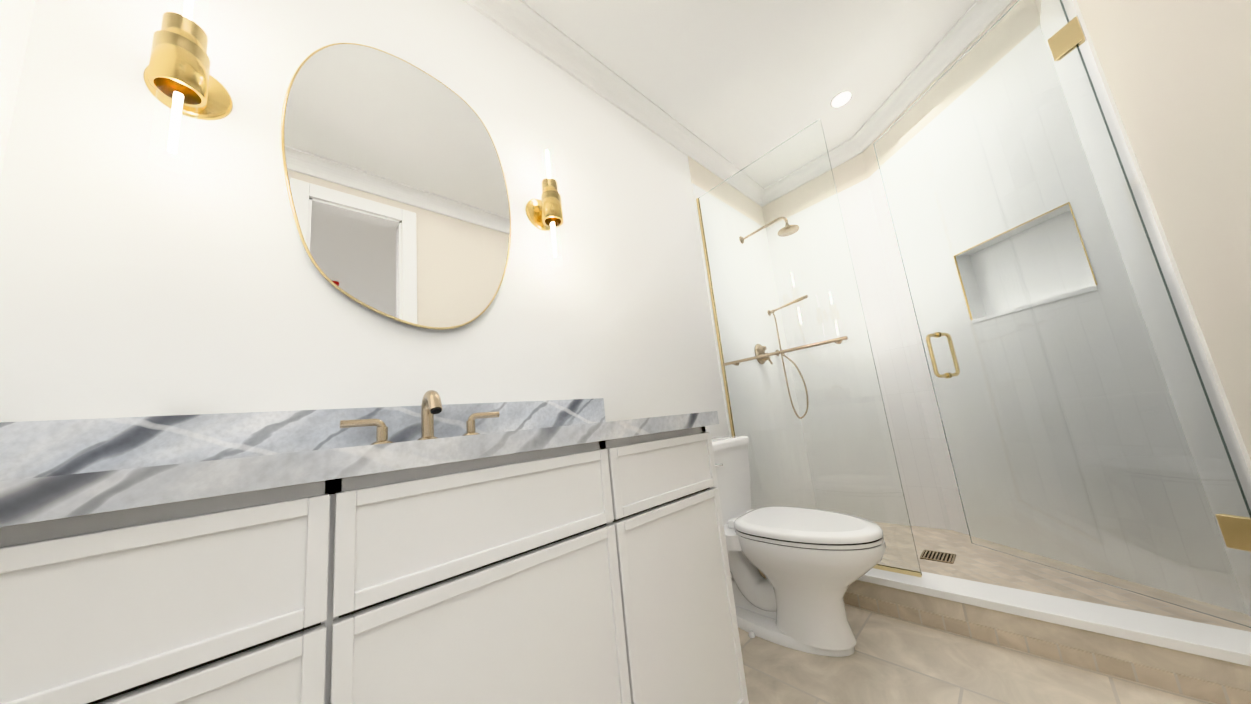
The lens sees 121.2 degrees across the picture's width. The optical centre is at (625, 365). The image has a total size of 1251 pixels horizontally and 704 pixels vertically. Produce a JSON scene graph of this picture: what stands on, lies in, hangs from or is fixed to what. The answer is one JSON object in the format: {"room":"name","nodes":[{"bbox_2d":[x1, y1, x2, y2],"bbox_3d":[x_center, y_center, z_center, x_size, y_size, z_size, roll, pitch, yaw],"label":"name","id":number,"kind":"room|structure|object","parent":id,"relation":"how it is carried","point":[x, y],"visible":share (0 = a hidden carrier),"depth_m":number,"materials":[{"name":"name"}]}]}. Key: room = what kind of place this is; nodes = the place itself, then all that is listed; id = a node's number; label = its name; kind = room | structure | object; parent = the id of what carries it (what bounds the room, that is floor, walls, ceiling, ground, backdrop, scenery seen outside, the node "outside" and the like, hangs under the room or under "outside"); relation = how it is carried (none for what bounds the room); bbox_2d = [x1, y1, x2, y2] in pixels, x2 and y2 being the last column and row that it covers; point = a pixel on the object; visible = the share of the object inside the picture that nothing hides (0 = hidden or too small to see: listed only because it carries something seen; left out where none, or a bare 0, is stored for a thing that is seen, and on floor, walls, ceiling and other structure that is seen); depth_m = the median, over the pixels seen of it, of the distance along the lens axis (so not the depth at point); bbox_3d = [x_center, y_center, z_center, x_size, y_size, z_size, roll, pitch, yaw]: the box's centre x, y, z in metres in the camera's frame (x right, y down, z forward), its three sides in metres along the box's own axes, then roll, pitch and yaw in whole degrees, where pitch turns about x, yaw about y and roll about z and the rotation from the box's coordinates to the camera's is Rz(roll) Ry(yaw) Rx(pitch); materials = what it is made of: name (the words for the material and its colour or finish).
{"room":"bathroom","nodes":[
{"label":"bathroom","id":0,"kind":"room"},
{"bbox_2d":[0,0,35,175],"bbox_3d":[-0.678,-0.407,0.043,0.100,2.750,1.580,2,-12,-42],"label":"wall","id":1,"kind":"structure","parent":0,"point":[15,19],"depth_m":0.68,"materials":[{"name":"white paint"}]},
{"bbox_2d":[0,398,605,477],"bbox_3d":[-0.602,0.171,1.035,1.372,0.106,0.020,2,-12,-42],"label":"backsplash","id":2,"kind":"structure","parent":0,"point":[49,446],"depth_m":0.77,"materials":[{"name":"white stone"}]},
{"bbox_2d":[0,0,728,437],"bbox_3d":[0.054,-0.195,1.822,3.588,2.750,0.100,2,-12,-42],"label":"wall","id":3,"kind":"structure","parent":0,"point":[140,276],"depth_m":0.92,"materials":[{"name":"white paint"}]},
{"bbox_2d":[143,0,232,166],"bbox_3d":[-1.011,-0.685,0.809,0.136,0.530,0.132,2,-12,-42],"label":"sconce","id":4,"kind":"object","parent":3,"relation":"attached to","point":[179,80],"visible":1,"depth_m":0.78,"materials":[{"name":"gold metal"}]},
{"bbox_2d":[281,43,510,329],"bbox_3d":[-0.684,-0.576,1.154,0.638,0.940,0.020,2,-12,-42],"label":"wall mirror","id":5,"kind":"object","parent":3,"relation":"attached to","point":[397,187],"visible":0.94,"depth_m":1.10,"materials":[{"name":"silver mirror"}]},
{"bbox_2d":[525,140,562,261],"bbox_3d":[-0.316,-0.656,1.441,0.136,0.530,0.132,2,-12,-42],"label":"sconce","id":6,"kind":"object","parent":3,"relation":"attached to","point":[544,213],"visible":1,"depth_m":1.41,"materials":[{"name":"gold metal"}]},
{"bbox_2d":[463,0,739,180],"bbox_3d":[-0.022,-1.513,1.967,3.388,0.100,0.085,2,-12,-42],"label":"crown molding","id":7,"kind":"structure","parent":3,"relation":"attached to","point":[523,22],"depth_m":1.85,"materials":[{"name":"white paint"}]},
{"bbox_2d":[688,156,723,191],"bbox_3d":[0.824,-1.367,2.762,1.057,0.310,0.004,2,-12,-42],"label":"wall band","id":8,"kind":"object","parent":3,"relation":"attached to","point":[705,179],"visible":0.21,"depth_m":2.49,"materials":[{"name":"white paint"}]},
{"bbox_2d":[692,183,731,435],"bbox_3d":[0.969,-0.017,2.541,1.057,2.440,0.008,2,-12,-42],"label":"wall tiles","id":9,"kind":"structure","parent":3,"relation":"attached to","point":[698,192],"depth_m":2.26,"materials":[{"name":"white tile"}]},
{"bbox_2d":[522,0,976,169],"bbox_3d":[0.464,-1.752,1.442,3.588,0.100,1.780,2,-12,-42],"label":"ceiling","id":10,"kind":"structure","parent":0,"point":[740,84],"depth_m":1.88,"materials":[{"name":"white paint"}]},
{"bbox_2d":[830,90,852,107],"bbox_3d":[1.353,-1.669,2.210,0.128,0.004,0.128,2,-12,-42],"label":"recessed light","id":11,"kind":"object","parent":10,"relation":"in","point":[840,99],"visible":1,"depth_m":2.21,"materials":[{"name":"white"}]},
{"bbox_2d":[832,153,867,192],"bbox_3d":[1.936,-0.309,2.350,0.100,2.750,1.680,2,-12,-42],"label":"wall","id":12,"kind":"structure","parent":0,"point":[849,173],"depth_m":2.62,"materials":[{"name":"white paint"}]},
{"bbox_2d":[828,138,861,168],"bbox_3d":[1.449,-1.533,2.805,0.085,0.100,0.836,2,-12,-42],"label":"crown molding","id":13,"kind":"structure","parent":12,"relation":"attached to","point":[845,151],"depth_m":2.62,"materials":[{"name":"white paint"}]},
{"bbox_2d":[837,178,950,529],"bbox_3d":[1.621,-0.076,2.606,0.008,2.440,0.788,2,-12,-42],"label":"wall tile","id":14,"kind":"structure","parent":12,"relation":"attached to","point":[920,479],"depth_m":2.39,"materials":[{"name":"white tile"}]},
{"bbox_2d":[862,0,1017,177],"bbox_3d":[2.025,-0.406,1.816,0.220,2.750,1.243,-5,-9,-7],"label":"wall","id":15,"kind":"structure","parent":0,"point":[870,159],"depth_m":2.24,"materials":[{"name":"white paint"}]},
{"bbox_2d":[868,169,968,534],"bbox_3d":[1.972,-0.243,1.813,0.112,2.440,1.103,-5,-9,-7],"label":"wall tile","id":16,"kind":"structure","parent":15,"relation":"attached to","point":[952,499],"depth_m":2.26,"materials":[{"name":"white tile"}]},
{"bbox_2d":[852,0,1013,151],"bbox_3d":[1.728,-1.680,2.083,0.085,0.100,1.113,-5,-9,-7],"label":"crown molding","id":17,"kind":"structure","parent":15,"relation":"attached to","point":[973,23],"depth_m":1.99,"materials":[{"name":"white paint"}]},
{"bbox_2d":[738,604,1216,703],"bbox_3d":[0.307,1.026,0.574,2.361,0.100,1.780,2,-12,-42],"label":"floor","id":18,"kind":"structure","parent":0,"point":[892,660],"depth_m":1.14,"materials":[{"name":"tile"}]},
{"bbox_2d":[0,414,748,703],"bbox_3d":[-0.366,0.627,0.755,1.372,0.881,0.568,2,-12,-42],"label":"bathroom vanity","id":19,"kind":"object","parent":18,"relation":"on","point":[573,551],"depth_m":0.50,"materials":[{"name":"white wood"}]},
{"bbox_2d":[0,411,717,489],"bbox_3d":[-0.413,0.191,0.825,1.372,0.040,0.568,2,-12,-42],"label":"countertop","id":20,"kind":"structure","parent":19,"relation":"on","point":[277,455],"depth_m":0.50,"materials":[{"name":"white stone"}]},
{"bbox_2d":[340,390,499,444],"bbox_3d":[-0.529,0.136,0.971,0.395,0.138,0.127,2,-12,-42],"label":"faucet","id":21,"kind":"object","parent":20,"relation":"on","point":[431,405],"visible":0.92,"depth_m":0.95,"materials":[{"name":"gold metal"}]},
{"bbox_2d":[711,436,885,656],"bbox_3d":[0.633,0.699,1.495,0.490,0.767,0.783,2,-12,-42],"label":"toilet","id":22,"kind":"object","parent":18,"relation":"on","point":[811,564],"visible":0.67,"depth_m":1.34,"materials":[{"name":"white ceramic"}]},
{"bbox_2d":[759,526,1250,703],"bbox_3d":[1.632,1.057,1.784,1.227,0.150,1.780,2,-12,-42],"label":"floor","id":23,"kind":"structure","parent":0,"point":[975,562],"depth_m":1.36,"materials":[{"name":"tile"}]},
{"bbox_2d":[920,550,955,563],"bbox_3d":[1.615,0.986,1.823,0.130,0.005,0.130,2,-12,-42],"label":"floor drain","id":24,"kind":"object","parent":23,"relation":"on","point":[938,556],"visible":1,"depth_m":1.82,"materials":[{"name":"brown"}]},
{"bbox_2d":[1077,0,1250,458],"bbox_3d":[1.134,-0.513,0.573,3.488,2.750,0.100,2,-12,-42],"label":"wall","id":25,"kind":"structure","parent":0,"point":[1177,73],"depth_m":0.86,"materials":[{"name":"beige paint"}]},
{"bbox_2d":[758,568,1250,690],"bbox_3d":[1.221,0.945,1.436,0.155,0.145,1.580,2,-12,-42],"label":"shower curb","id":26,"kind":"structure","parent":25,"relation":"attached to","point":[1212,653],"depth_m":1.12,"materials":[{"name":"stone"}]},
{"bbox_2d":[696,119,921,576],"bbox_3d":[0.835,-0.124,1.898,0.080,2.179,0.780,2,-12,-42],"label":"glass","id":27,"kind":"object","parent":26,"relation":"on","point":[806,410],"visible":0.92,"depth_m":1.85,"materials":[{"name":"clear glass"}]},
{"bbox_2d":[1062,0,1250,509],"bbox_3d":[1.805,-0.322,1.216,0.494,2.440,0.008,2,-12,-42],"label":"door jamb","id":28,"kind":"structure","parent":25,"relation":"attached to","point":[1228,426],"depth_m":1.07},
{"bbox_2d":[873,0,1250,627],"bbox_3d":[1.587,-0.283,1.460,0.140,2.163,0.812,-5,-9,-7],"label":"shower door","id":29,"kind":"structure","parent":28,"relation":"attached to","point":[1084,437],"depth_m":1.31,"materials":[{"name":"clear glass"}]}
]}

